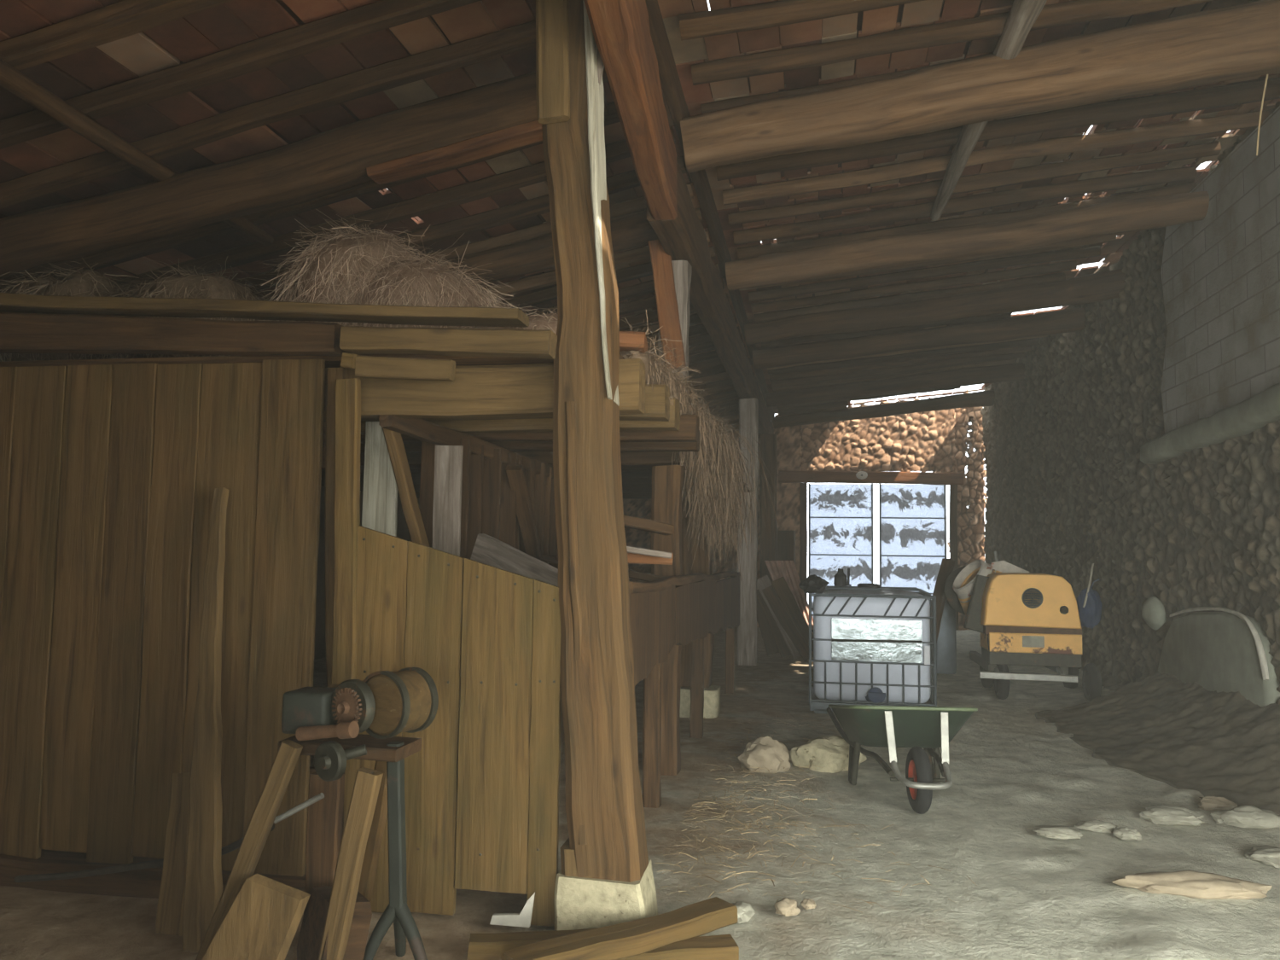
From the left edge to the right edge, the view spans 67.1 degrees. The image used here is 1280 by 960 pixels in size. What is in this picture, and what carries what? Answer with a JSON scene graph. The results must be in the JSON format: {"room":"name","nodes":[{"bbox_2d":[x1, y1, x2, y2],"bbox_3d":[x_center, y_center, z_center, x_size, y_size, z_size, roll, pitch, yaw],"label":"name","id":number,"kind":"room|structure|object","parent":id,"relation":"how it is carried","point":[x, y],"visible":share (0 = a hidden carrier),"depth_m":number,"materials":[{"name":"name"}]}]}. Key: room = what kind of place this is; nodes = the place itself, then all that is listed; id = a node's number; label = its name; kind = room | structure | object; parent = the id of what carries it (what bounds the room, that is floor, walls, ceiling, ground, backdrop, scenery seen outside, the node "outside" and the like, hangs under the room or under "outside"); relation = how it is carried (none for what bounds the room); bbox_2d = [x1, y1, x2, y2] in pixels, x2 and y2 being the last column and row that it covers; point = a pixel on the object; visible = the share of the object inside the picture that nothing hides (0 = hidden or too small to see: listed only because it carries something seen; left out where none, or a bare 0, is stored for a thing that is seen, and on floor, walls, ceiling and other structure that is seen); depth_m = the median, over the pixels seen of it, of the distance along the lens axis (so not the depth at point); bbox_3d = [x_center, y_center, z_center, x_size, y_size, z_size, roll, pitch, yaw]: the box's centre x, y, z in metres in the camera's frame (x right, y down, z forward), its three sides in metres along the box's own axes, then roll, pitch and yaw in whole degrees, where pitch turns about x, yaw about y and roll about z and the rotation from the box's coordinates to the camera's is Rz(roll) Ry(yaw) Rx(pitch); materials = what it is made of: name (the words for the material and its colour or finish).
{"room":"farm building","nodes":[
{"label":"farm building","id":0,"kind":"room"},
{"bbox_2d":[192,485,418,659],"bbox_3d":[-5.054,0.616,9.533,0.150,3.055,23.000,0,-4,10],"label":"wall","id":1,"kind":"structure","parent":0,"point":[321,641],"depth_m":13.17,"materials":[{"name":"wood"}]},
{"bbox_2d":[0,70,611,284],"bbox_3d":[-2.897,-1.432,5.346,5.540,1.460,0.267,0,-4,9],"label":"roof beam","id":2,"kind":"structure","parent":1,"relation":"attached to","point":[326,161],"depth_m":5.13,"materials":[{"name":"wood"}]},
{"bbox_2d":[0,58,273,246],"bbox_3d":[-2.677,-1.704,4.593,0.108,0.113,3.402,0,-4,8],"label":"pole","id":3,"kind":"object","parent":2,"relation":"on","point":[12,79],"visible":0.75,"depth_m":4.63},
{"bbox_2d":[366,122,546,184],"bbox_3d":[-0.829,-1.738,5.021,1.190,0.308,0.150,0,-4,8],"label":"batten","id":4,"kind":"object","parent":2,"relation":"attached to","point":[444,156],"visible":0.76,"depth_m":5.00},
{"bbox_2d":[285,209,660,320],"bbox_3d":[-2.538,-1.290,7.357,5.522,1.431,0.269,0,-4,8],"label":"log","id":5,"kind":"object","parent":1,"relation":"attached to","point":[634,229],"visible":0.2,"depth_m":7.03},
{"bbox_2d":[0,350,750,499],"bbox_3d":[-1.935,-0.138,9.841,5.696,0.056,10.803,0,-4,10],"label":"floor","id":6,"kind":"structure","parent":0,"point":[637,479],"depth_m":4.46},
{"bbox_2d":[0,257,143,360],"bbox_3d":[-3.354,-0.883,5.790,1.189,0.791,1.284,0,-4,8],"label":"heap","id":7,"kind":"object","parent":6,"relation":"on","point":[88,282],"visible":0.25,"depth_m":5.49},
{"bbox_2d":[87,256,289,359],"bbox_3d":[-2.500,-0.868,5.521,1.221,0.745,1.283,4,-5,-32],"label":"heap","id":8,"kind":"object","parent":6,"relation":"on","point":[193,286],"visible":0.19,"depth_m":5.20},
{"bbox_2d":[241,202,529,326],"bbox_3d":[-1.371,-1.020,5.404,1.626,1.063,1.392,0,-4,13],"label":"heap","id":9,"kind":"object","parent":6,"relation":"on","point":[371,266],"visible":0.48,"depth_m":5.05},
{"bbox_2d":[462,303,553,331],"bbox_3d":[-0.559,-0.701,4.851,0.830,0.367,0.801,4,-5,-32],"label":"heap","id":10,"kind":"object","parent":6,"relation":"on","point":[544,321],"visible":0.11,"depth_m":4.63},
{"bbox_2d":[361,445,718,467],"bbox_3d":[-2.243,-0.190,7.914,5.766,0.175,0.166,0,-4,10],"label":"joist","id":11,"kind":"object","parent":6,"relation":"attached to","point":[645,458],"visible":0.09,"depth_m":7.44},
{"bbox_2d":[658,261,691,393],"bbox_3d":[0.246,-0.936,6.817,0.220,1.170,0.213,0,-4,10],"label":"post","id":12,"kind":"object","parent":6,"relation":"on","point":[682,271],"visible":0.32,"depth_m":6.74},
{"bbox_2d":[647,160,773,435],"bbox_3d":[1.398,-1.355,12.893,0.223,0.579,14.130,0,-4,10],"label":"wooden beam","id":13,"kind":"structure","parent":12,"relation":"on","point":[682,235],"depth_m":7.94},
{"bbox_2d":[646,240,686,370],"bbox_3d":[0.186,-1.212,6.685,0.284,0.924,0.069,0,-4,10],"label":"board","id":14,"kind":"object","parent":13,"relation":"attached to","point":[661,269],"visible":0.85,"depth_m":6.66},
{"bbox_2d":[616,309,778,579],"bbox_3d":[0.499,0.021,6.939,0.944,1.489,5.299,0,-4,10],"label":"hay","id":15,"kind":"object","parent":6,"relation":"on","point":[717,486],"visible":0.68,"depth_m":7.39},
{"bbox_2d":[616,331,647,354],"bbox_3d":[-0.058,-0.648,4.655,0.175,0.085,0.302,1,-4,4],"label":"loose timber","id":16,"kind":"object","parent":15,"relation":"on","point":[627,340],"visible":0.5,"depth_m":4.51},
{"bbox_2d":[0,0,1279,432],"bbox_3d":[-0.062,-1.746,8.759,10.250,2.026,23.100,0,-4,10],"label":"ceiling","id":17,"kind":"structure","parent":0,"point":[188,84],"depth_m":6.15,"materials":[{"name":"wood"}]},
{"bbox_2d":[0,626,1279,959],"bbox_3d":[-0.148,2.062,8.429,10.300,0.178,23.800,0,-4,10],"label":"floor","id":18,"kind":"structure","parent":0,"point":[1012,773],"depth_m":4.79,"materials":[{"name":"concrete"}]},
{"bbox_2d":[0,360,328,899],"bbox_3d":[-3.567,0.645,4.562,4.553,2.350,0.219,0,-4,10],"label":"wall","id":19,"kind":"structure","parent":18,"relation":"on","point":[103,468],"depth_m":4.28,"materials":[{"name":"wood"}]},
{"bbox_2d":[0,313,348,357],"bbox_3d":[-2.873,-0.700,4.449,3.254,0.328,0.133,0,-4,10],"label":"header timber","id":20,"kind":"object","parent":19,"relation":"on","point":[20,333],"visible":0.97,"depth_m":4.26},
{"bbox_2d":[0,292,528,327],"bbox_3d":[-2.458,-0.792,4.358,4.015,0.286,0.172,0,-4,10],"label":"board","id":21,"kind":"object","parent":20,"relation":"on","point":[9,302],"visible":1,"depth_m":4.16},
{"bbox_2d":[154,773,191,935],"bbox_3d":[-1.803,1.528,3.802,0.203,0.704,0.175,0,-4,10],"label":"leaning board","id":22,"kind":"object","parent":18,"relation":"on","point":[171,910],"visible":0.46,"depth_m":3.79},
{"bbox_2d":[184,488,232,953],"bbox_3d":[-1.706,0.931,3.830,0.126,1.834,0.601,3,-5,-26],"label":"wooden plank","id":23,"kind":"object","parent":18,"relation":"on","point":[205,860],"visible":0.93,"depth_m":3.76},
{"bbox_2d":[195,666,438,959],"bbox_3d":[-1.106,1.208,3.409,0.851,1.088,0.492,0,-4,10],"label":"machine","id":24,"kind":"object","parent":18,"relation":"on","point":[257,916],"visible":1,"depth_m":3.30,"materials":[{"name":"brown wood"}]},
{"bbox_2d":[13,823,275,882],"bbox_3d":[-1.986,1.504,3.928,1.218,0.344,0.159,0,-4,15],"label":"cable","id":25,"kind":"object","parent":24,"relation":"attached to","point":[153,864],"visible":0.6,"depth_m":3.93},
{"bbox_2d":[325,367,361,837],"bbox_3d":[-1.279,0.661,4.138,0.210,2.300,0.222,0,-4,10],"label":"post","id":26,"kind":"object","parent":18,"relation":"on","point":[340,373],"depth_m":4.07,"materials":[{"name":"brown wood"}]},
{"bbox_2d":[361,420,397,536],"bbox_3d":[-1.255,0.759,4.596,0.185,2.097,0.038,0,-4,10],"label":"board","id":27,"kind":"object","parent":18,"relation":"on","point":[380,489],"visible":0.21,"depth_m":4.64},
{"bbox_2d":[431,446,461,556],"bbox_3d":[-0.985,0.831,4.819,0.154,2.007,0.040,0,-4,10],"label":"board","id":28,"kind":"object","parent":18,"relation":"on","point":[447,460],"visible":0.3,"depth_m":4.87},
{"bbox_2d":[343,525,563,926],"bbox_3d":[-0.768,0.979,3.978,0.917,1.580,0.088,0,-4,10],"label":"wooden partition","id":29,"kind":"object","parent":18,"relation":"on","point":[481,794],"visible":0.82,"depth_m":3.92,"materials":[{"name":"brown wood"}]},
{"bbox_2d":[383,414,567,751],"bbox_3d":[-0.755,0.920,6.767,0.290,2.131,5.041,0,-4,10],"label":"wall","id":30,"kind":"structure","parent":18,"relation":"on","point":[487,502],"depth_m":5.68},
{"bbox_2d":[382,426,427,546],"bbox_3d":[-1.080,0.133,4.528,0.274,0.783,0.102,2,-4,-13],"label":"board","id":31,"kind":"object","parent":30,"relation":"attached to","point":[399,462],"visible":0.66,"depth_m":4.49,"materials":[{"name":"brown wood"}]},
{"bbox_2d":[322,384,669,422],"bbox_3d":[-2.711,-0.393,5.271,5.775,0.183,0.173,0,-4,10],"label":"joist","id":32,"kind":"object","parent":30,"relation":"on","point":[657,398],"visible":0.1,"depth_m":4.75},
{"bbox_2d":[321,397,679,436],"bbox_3d":[-2.636,-0.351,5.765,5.772,0.184,0.161,0,-4,10],"label":"joist","id":33,"kind":"object","parent":30,"relation":"on","point":[672,423],"visible":0.13,"depth_m":5.33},
{"bbox_2d":[321,413,698,443],"bbox_3d":[-2.516,-0.317,6.308,5.821,0.167,0.169,0,-4,10],"label":"joist","id":34,"kind":"object","parent":30,"relation":"on","point":[688,430],"visible":0.12,"depth_m":5.84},
{"bbox_2d":[321,430,699,453],"bbox_3d":[-2.449,-0.272,6.868,5.756,0.168,0.173,0,-4,10],"label":"joist","id":35,"kind":"object","parent":30,"relation":"on","point":[672,445],"visible":0.09,"depth_m":6.42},
{"bbox_2d":[504,464,542,559],"bbox_3d":[-0.695,0.451,6.254,0.105,1.027,0.940,0,-4,10],"label":"board","id":36,"kind":"object","parent":30,"relation":"attached to","point":[515,478],"visible":0.51,"depth_m":6.03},
{"bbox_2d":[489,892,535,927],"bbox_3d":[-0.503,1.687,3.798,0.175,0.130,0.020,0,-4,10],"label":"scrap","id":37,"kind":"object","parent":18,"relation":"on","point":[523,919],"visible":1,"depth_m":3.78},
{"bbox_2d":[465,933,582,959],"bbox_3d":[-0.396,1.727,3.550,0.477,0.078,0.104,1,-4,-6],"label":"board","id":38,"kind":"object","parent":18,"relation":"on","point":[477,947],"visible":0.59,"depth_m":3.50,"materials":[{"name":"brown wood"}]},
{"bbox_2d":[552,867,657,934],"bbox_3d":[-0.136,1.723,3.889,0.378,0.243,0.326,0,-4,10],"label":"foundation stone","id":39,"kind":"object","parent":18,"relation":"on","point":[578,910],"visible":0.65,"depth_m":3.75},
{"bbox_2d":[535,0,647,891],"bbox_3d":[-0.201,-0.234,4.015,0.485,3.734,0.322,0,-4,10],"label":"post","id":40,"kind":"object","parent":39,"relation":"on","point":[605,847],"visible":0.98,"depth_m":3.92,"materials":[{"name":"brown wood"}]},
{"bbox_2d":[339,325,557,358],"bbox_3d":[-0.799,-0.575,4.000,0.904,0.138,0.132,0,-4,10],"label":"wooden beam","id":41,"kind":"structure","parent":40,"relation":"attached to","point":[522,342],"depth_m":3.94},
{"bbox_2d":[354,354,453,377],"bbox_3d":[-0.992,-0.481,4.058,0.417,0.097,0.066,0,-4,10],"label":"board","id":42,"kind":"object","parent":41,"relation":"attached to","point":[367,365],"visible":1,"depth_m":4.03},
{"bbox_2d":[342,353,357,369],"bbox_3d":[-1.223,-0.504,4.084,0.060,0.066,0.050,0,-4,10],"label":"block","id":43,"kind":"object","parent":42,"relation":"attached to","point":[349,359],"visible":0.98,"depth_m":4.06,"materials":[{"name":"brown wood"}]},
{"bbox_2d":[322,359,646,418],"bbox_3d":[-2.816,-0.404,4.721,5.762,0.240,0.176,0,-4,10],"label":"wooden beam","id":44,"kind":"structure","parent":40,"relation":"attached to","point":[519,388],"depth_m":4.26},
{"bbox_2d":[584,0,675,218],"bbox_3d":[-0.106,-1.950,3.789,0.171,0.491,4.317,0,-4,7],"label":"brace","id":45,"kind":"object","parent":40,"relation":"attached to","point":[620,28],"visible":1,"depth_m":4.39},
{"bbox_2d":[562,571,740,808],"bbox_3d":[0.059,1.368,7.404,0.951,1.387,6.458,0,-4,10],"label":"manger","id":46,"kind":"object","parent":18,"relation":"on","point":[666,614],"visible":0.89,"depth_m":5.72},
{"bbox_2d":[469,534,564,628],"bbox_3d":[-0.591,0.494,4.759,0.691,0.454,0.066,-2,-5,31],"label":"board","id":47,"kind":"object","parent":46,"relation":"on","point":[486,549],"visible":0.4,"depth_m":4.76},
{"bbox_2d":[541,552,682,585],"bbox_3d":[-0.180,0.587,6.234,0.910,0.219,0.162,1,-4,-7],"label":"plank","id":48,"kind":"object","parent":46,"relation":"on","point":[545,557],"visible":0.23,"depth_m":6.12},
{"bbox_2d":[553,503,673,535],"bbox_3d":[-0.152,0.230,5.581,0.679,0.178,0.166,2,-4,-12],"label":"plank","id":49,"kind":"object","parent":46,"relation":"on","point":[639,525],"visible":0.41,"depth_m":5.55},
{"bbox_2d":[555,548,672,565],"bbox_3d":[-0.163,0.484,6.015,0.717,0.100,0.163,2,-4,-11],"label":"plank","id":50,"kind":"object","parent":46,"relation":"on","point":[636,558],"visible":0.33,"depth_m":5.98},
{"bbox_2d":[558,535,672,557],"bbox_3d":[-0.152,0.400,5.801,0.672,0.117,0.166,2,-4,-13],"label":"plank","id":51,"kind":"object","parent":46,"relation":"on","point":[635,549],"visible":0.41,"depth_m":5.77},
{"bbox_2d":[650,466,684,776],"bbox_3d":[0.182,0.962,6.671,0.226,2.110,0.238,0,-4,10],"label":"post","id":52,"kind":"object","parent":18,"relation":"on","point":[666,482],"visible":0.54,"depth_m":6.61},
{"bbox_2d":[616,936,738,959],"bbox_3d":[0.078,1.730,3.516,0.548,0.066,0.128,1,-4,-9],"label":"board","id":53,"kind":"object","parent":18,"relation":"on","point":[725,948],"visible":0.63,"depth_m":3.49,"materials":[{"name":"brown wood"}]},
{"bbox_2d":[501,896,738,959],"bbox_3d":[-0.044,1.662,3.493,0.966,0.088,0.141,4,-5,-37],"label":"wooden beam","id":54,"kind":"structure","parent":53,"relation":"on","point":[619,939],"depth_m":3.49,"materials":[{"name":"brown wood"}]},
{"bbox_2d":[680,684,719,718],"bbox_3d":[0.520,2.056,8.970,0.405,0.267,0.372,0,-4,10],"label":"foundation stone","id":55,"kind":"object","parent":18,"relation":"on","point":[711,695],"visible":0.49,"depth_m":8.80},
{"bbox_2d":[680,487,712,688],"bbox_3d":[0.514,1.008,9.057,0.332,1.870,0.291,0,-4,10],"label":"post","id":56,"kind":"object","parent":55,"relation":"on","point":[699,566],"visible":0.29,"depth_m":8.93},
{"bbox_2d":[735,901,755,923],"bbox_3d":[0.415,1.756,3.938,0.109,0.060,0.150,0,-4,10],"label":"stone","id":57,"kind":"object","parent":18,"relation":"on","point":[747,911],"visible":0.66,"depth_m":3.90,"materials":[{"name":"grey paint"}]},
{"bbox_2d":[736,396,758,665],"bbox_3d":[1.471,0.687,13.134,0.282,3.636,0.268,0,-4,10],"label":"post","id":58,"kind":"object","parent":18,"relation":"on","point":[747,407],"visible":0.73,"depth_m":13.00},
{"bbox_2d":[737,735,790,773],"bbox_3d":[0.864,1.901,6.715,0.366,0.237,0.257,0,-4,10],"label":"stone","id":59,"kind":"object","parent":18,"relation":"on","point":[765,751],"visible":0.97,"depth_m":6.63,"materials":[{"name":"stone"}]},
{"bbox_2d":[757,599,779,655],"bbox_3d":[1.825,2.104,14.164,0.427,0.931,0.057,0,-4,10],"label":"plank","id":60,"kind":"object","parent":18,"relation":"on","point":[770,646],"visible":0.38,"depth_m":14.13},
{"bbox_2d":[759,435,778,581],"bbox_3d":[2.339,1.012,17.430,0.354,3.644,0.303,0,-4,10],"label":"post","id":61,"kind":"object","parent":18,"relation":"on","point":[768,444],"visible":0.62,"depth_m":17.36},
{"bbox_2d":[757,589,791,657],"bbox_3d":[1.935,2.061,13.982,0.541,1.017,0.053,0,-4,10],"label":"plank","id":62,"kind":"object","parent":18,"relation":"on","point":[782,648],"visible":0.48,"depth_m":13.95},
{"bbox_2d":[757,575,801,659],"bbox_3d":[2.017,1.968,13.818,0.745,1.195,0.061,0,-4,10],"label":"plank","id":63,"kind":"object","parent":18,"relation":"on","point":[764,583],"visible":0.48,"depth_m":13.79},
{"bbox_2d":[777,530,795,564],"bbox_3d":[2.725,1.959,18.618,0.520,1.950,0.800,0,-4,10],"label":"tall cabinet","id":64,"kind":"object","parent":18,"relation":"on","point":[786,548],"visible":0.19,"depth_m":18.26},
{"bbox_2d":[773,897,800,916],"bbox_3d":[0.609,1.763,3.993,0.104,0.059,0.082,1,-4,-4],"label":"stone","id":65,"kind":"object","parent":18,"relation":"on","point":[786,905],"visible":1,"depth_m":3.97,"materials":[{"name":"stone"}]},
{"bbox_2d":[762,585,813,661],"bbox_3d":[2.088,2.024,13.635,0.726,1.054,0.061,0,-4,10],"label":"plank","id":66,"kind":"object","parent":18,"relation":"on","point":[772,598],"visible":0.95,"depth_m":13.61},
{"bbox_2d":[764,560,813,635],"bbox_3d":[2.422,1.947,15.034,0.352,1.370,1.085,4,-5,-33],"label":"sheet","id":67,"kind":"object","parent":18,"relation":"on","point":[788,569],"visible":0.52,"depth_m":15.22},
{"bbox_2d":[770,575,813,653],"bbox_3d":[2.293,2.011,14.249,0.741,1.189,0.056,0,-4,10],"label":"plank","id":68,"kind":"object","parent":18,"relation":"on","point":[778,584],"visible":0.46,"depth_m":14.25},
{"bbox_2d":[800,898,816,909],"bbox_3d":[0.708,1.780,4.053,0.066,0.033,0.062,0,-4,10],"label":"stone","id":69,"kind":"object","parent":18,"relation":"on","point":[808,904],"visible":1,"depth_m":4.04,"materials":[{"name":"stone"}]},
{"bbox_2d":[789,734,866,773],"bbox_3d":[1.329,1.920,6.828,0.543,0.224,0.338,0,-4,10],"label":"stone","id":70,"kind":"object","parent":18,"relation":"on","point":[831,753],"visible":0.86,"depth_m":6.72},
{"bbox_2d":[654,712,1022,915],"bbox_3d":[1.206,1.929,6.004,1.753,0.058,5.789,0,-4,10],"label":"straw","id":71,"kind":"object","parent":18,"relation":"on","point":[732,782],"visible":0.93,"depth_m":5.23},
{"bbox_2d":[808,583,936,714],"bbox_3d":[2.255,1.635,9.495,1.165,1.220,1.142,0,-4,10],"label":"tank","id":72,"kind":"object","parent":18,"relation":"on","point":[874,644],"visible":0.91,"depth_m":9.04,"materials":[{"name":"plastic"}]},
{"bbox_2d":[798,574,829,593],"bbox_3d":[1.677,1.000,9.295,0.293,0.178,0.335,0,-4,10],"label":"sack","id":73,"kind":"object","parent":72,"relation":"on","point":[813,584],"visible":1,"depth_m":9.21,"materials":[{"name":"fabric"}]},
{"bbox_2d":[833,568,847,586],"bbox_3d":[1.997,0.968,9.603,0.130,0.170,0.130,0,-4,10],"label":"bottle","id":74,"kind":"object","parent":72,"relation":"on","point":[840,579],"visible":1,"depth_m":9.55,"materials":[{"name":"glass"}]},
{"bbox_2d":[826,704,977,814],"bbox_3d":[1.661,1.691,6.258,0.777,0.609,1.728,1,-4,2],"label":"wheelbarrow","id":75,"kind":"object","parent":18,"relation":"on","point":[925,730],"visible":1,"depth_m":5.79,"materials":[{"name":"green metal"}]},
{"bbox_2d":[832,708,973,748],"bbox_3d":[1.660,1.573,6.197,0.750,0.354,0.960,1,-4,2],"label":"tray","id":76,"kind":"object","parent":75,"relation":"on","point":[914,728],"depth_m":5.84,"materials":[{"name":"green metal"}]},
{"bbox_2d":[930,558,955,645],"bbox_3d":[3.602,1.675,11.736,0.166,1.449,0.836,-3,-6,44],"label":"leaning timber","id":77,"kind":"object","parent":18,"relation":"on","point":[948,564],"visible":0.4,"depth_m":11.87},
{"bbox_2d":[936,601,956,674],"bbox_3d":[3.894,1.972,12.341,0.260,0.980,0.300,0,-4,10],"label":"metal can","id":78,"kind":"object","parent":18,"relation":"on","point":[946,644],"visible":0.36,"depth_m":12.19,"materials":[{"name":"metal"}]},
{"bbox_2d":[944,551,1101,700],"bbox_3d":[4.123,1.557,10.491,1.380,1.557,1.468,0,-4,10],"label":"mixer","id":79,"kind":"object","parent":18,"relation":"on","point":[1021,617],"visible":1,"depth_m":9.89,"materials":[{"name":"yellow paint"}]},
{"bbox_2d":[980,572,1082,628],"bbox_3d":[4.072,1.263,10.163,0.957,0.554,0.616,0,-4,10],"label":"hood","id":80,"kind":"object","parent":79,"relation":"attached to","point":[1008,600],"depth_m":9.89,"materials":[{"name":"yellow metal"}]},
{"bbox_2d":[1076,578,1102,628],"bbox_3d":[4.709,1.293,10.096,0.247,0.528,0.222,0,-4,10],"label":"hanging bag","id":81,"kind":"object","parent":79,"relation":"hanging from","point":[1090,615],"visible":0.92,"depth_m":10.03,"materials":[{"name":"blue plastic"}]},
{"bbox_2d":[1032,825,1082,839],"bbox_3d":[2.231,1.876,5.154,0.258,0.052,0.159,0,-4,10],"label":"stone","id":82,"kind":"object","parent":18,"relation":"on","point":[1059,832],"visible":1,"depth_m":5.11,"materials":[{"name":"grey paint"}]},
{"bbox_2d":[1073,819,1117,833],"bbox_3d":[2.498,1.890,5.284,0.234,0.050,0.136,0,-4,10],"label":"stone","id":83,"kind":"object","parent":18,"relation":"on","point":[1094,825],"visible":0.98,"depth_m":5.24,"materials":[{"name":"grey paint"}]},
{"bbox_2d":[1112,827,1141,840],"bbox_3d":[2.587,1.876,5.128,0.144,0.059,0.112,0,-4,10],"label":"stone","id":84,"kind":"object","parent":18,"relation":"on","point":[1125,834],"visible":1,"depth_m":5.10,"materials":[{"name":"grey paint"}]},
{"bbox_2d":[1034,670,1279,815],"bbox_3d":[4.168,1.904,8.117,1.256,0.591,7.300,0,-4,10],"label":"pile","id":85,"kind":"object","parent":18,"relation":"on","point":[1163,728],"visible":0.8,"depth_m":7.09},
{"bbox_2d":[1139,804,1204,826],"bbox_3d":[3.018,1.898,5.473,0.347,0.084,0.220,0,-4,10],"label":"stone","id":86,"kind":"object","parent":18,"relation":"on","point":[1156,814],"visible":1,"depth_m":5.42,"materials":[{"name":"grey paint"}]},
{"bbox_2d":[1111,870,1271,899],"bbox_3d":[2.463,1.802,4.316,0.664,0.088,0.198,0,-4,10],"label":"stone","id":87,"kind":"object","parent":18,"relation":"on","point":[1192,884],"visible":1,"depth_m":4.26,"materials":[{"name":"stone"}]},
{"bbox_2d":[1197,796,1238,810],"bbox_3d":[3.436,1.925,5.733,0.216,0.082,0.154,0,-4,10],"label":"stone","id":88,"kind":"object","parent":18,"relation":"on","point":[1207,803],"visible":0.81,"depth_m":5.70,"materials":[{"name":"stone"}]},
{"bbox_2d":[1157,606,1279,707],"bbox_3d":[4.720,1.564,8.017,0.134,1.049,2.363,0,-4,10],"label":"bathtub","id":89,"kind":"object","parent":18,"relation":"on","point":[1227,651],"visible":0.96,"depth_m":7.64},
{"bbox_2d":[1210,805,1279,828],"bbox_3d":[3.403,1.881,5.384,0.375,0.123,0.216,0,-4,10],"label":"stone","id":90,"kind":"object","parent":18,"relation":"on","point":[1242,816],"visible":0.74,"depth_m":5.33,"materials":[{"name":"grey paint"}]},
{"bbox_2d":[1244,844,1279,868],"bbox_3d":[3.135,1.853,4.765,0.241,0.068,0.218,3,-5,-27],"label":"stone","id":91,"kind":"object","parent":18,"relation":"on","point":[1267,855],"visible":1,"depth_m":4.73,"materials":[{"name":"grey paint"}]},
{"bbox_2d":[626,388,987,630],"bbox_3d":[1.972,0.647,20.051,10.199,4.995,0.328,0,-4,10],"label":"wall","id":92,"kind":"structure","parent":0,"point":[925,440],"depth_m":19.53,"materials":[{"name":"stone"}]},
{"bbox_2d":[799,482,807,599],"bbox_3d":[3.329,1.531,19.633,0.157,2.972,0.141,0,-4,10],"label":"door frame","id":93,"kind":"structure","parent":92,"relation":"attached to","point":[803,497],"depth_m":19.61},
{"bbox_2d":[777,470,964,484],"bbox_3d":[4.617,-0.055,19.472,3.658,0.278,0.221,0,-4,10],"label":"lintel","id":94,"kind":"object","parent":92,"relation":"attached to","point":[808,476],"visible":0.97,"depth_m":19.35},
{"bbox_2d":[808,483,947,617],"bbox_3d":[4.771,1.528,19.437,2.710,2.910,0.070,0,-4,10],"label":"door","id":95,"kind":"structure","parent":92,"relation":"in","point":[912,518],"depth_m":19.47,"materials":[{"name":"glass"}]},
{"bbox_2d":[948,483,958,630],"bbox_3d":[6.225,1.536,19.110,0.155,2.972,0.138,0,-4,10],"label":"door frame","id":96,"kind":"structure","parent":92,"relation":"attached to","point":[952,487],"depth_m":19.10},
{"bbox_2d":[980,101,1279,692],"bbox_3d":[5.313,-0.067,10.418,0.335,5.086,17.620,0,-4,10],"label":"wall","id":97,"kind":"structure","parent":0,"point":[1068,491],"depth_m":9.34,"materials":[{"name":"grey stone"}]},
{"bbox_2d":[772,389,994,428],"bbox_3d":[4.607,-1.341,18.434,4.110,0.649,0.292,0,-4,14],"label":"log","id":98,"kind":"object","parent":97,"relation":"attached to","point":[983,398],"visible":1,"depth_m":18.30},
{"bbox_2d":[765,362,1025,407],"bbox_3d":[4.124,-1.548,15.775,4.108,0.630,0.296,0,-4,12],"label":"log","id":99,"kind":"object","parent":97,"relation":"attached to","point":[974,375],"visible":1,"depth_m":15.64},
{"bbox_2d":[752,307,1086,369],"bbox_3d":[3.519,-1.806,12.421,4.111,0.664,0.305,0,-4,13],"label":"log","id":100,"kind":"object","parent":97,"relation":"attached to","point":[1073,319],"visible":1,"depth_m":12.28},
{"bbox_2d":[744,268,1126,345],"bbox_3d":[3.246,-1.929,10.913,4.124,0.685,0.334,0,-4,14],"label":"log","id":101,"kind":"object","parent":97,"relation":"attached to","point":[1106,285],"visible":0.99,"depth_m":10.74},
{"bbox_2d":[725,191,1209,290],"bbox_3d":[2.803,-2.091,8.494,4.102,0.660,0.293,0,-4,13],"label":"roof beam","id":102,"kind":"structure","parent":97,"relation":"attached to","point":[1127,215],"depth_m":8.38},
{"bbox_2d":[682,0,1279,176],"bbox_3d":[2.306,-2.329,5.699,4.134,0.742,0.340,0,-4,13],"label":"roof beam","id":103,"kind":"structure","parent":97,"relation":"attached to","point":[1230,49],"depth_m":5.61,"materials":[{"name":"wood"}]},
{"bbox_2d":[930,0,1047,221],"bbox_3d":[2.176,-2.470,5.835,0.180,0.184,5.054,0,-4,9],"label":"pole","id":104,"kind":"object","parent":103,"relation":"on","point":[1022,15],"visible":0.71,"depth_m":5.59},
{"bbox_2d":[1256,78,1267,155],"bbox_3d":[3.664,-2.294,5.662,0.023,0.691,0.276,0,-4,10],"label":"twine","id":105,"kind":"object","parent":103,"relation":"hanging from","point":[1265,82],"visible":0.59,"depth_m":5.69,"materials":[{"name":"fabric"}]},
{"bbox_2d":[1141,595,1165,629],"bbox_3d":[4.859,1.256,9.115,0.182,0.322,0.346,0,-4,10],"label":"lump","id":106,"kind":"object","parent":97,"relation":"attached to","point":[1153,610],"visible":1,"depth_m":9.01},
{"bbox_2d":[1138,386,1279,468],"bbox_3d":[4.248,-0.589,5.619,0.248,0.389,7.576,0,-4,10],"label":"ledge","id":107,"kind":"object","parent":97,"relation":"attached to","point":[1261,410],"visible":1,"depth_m":7.62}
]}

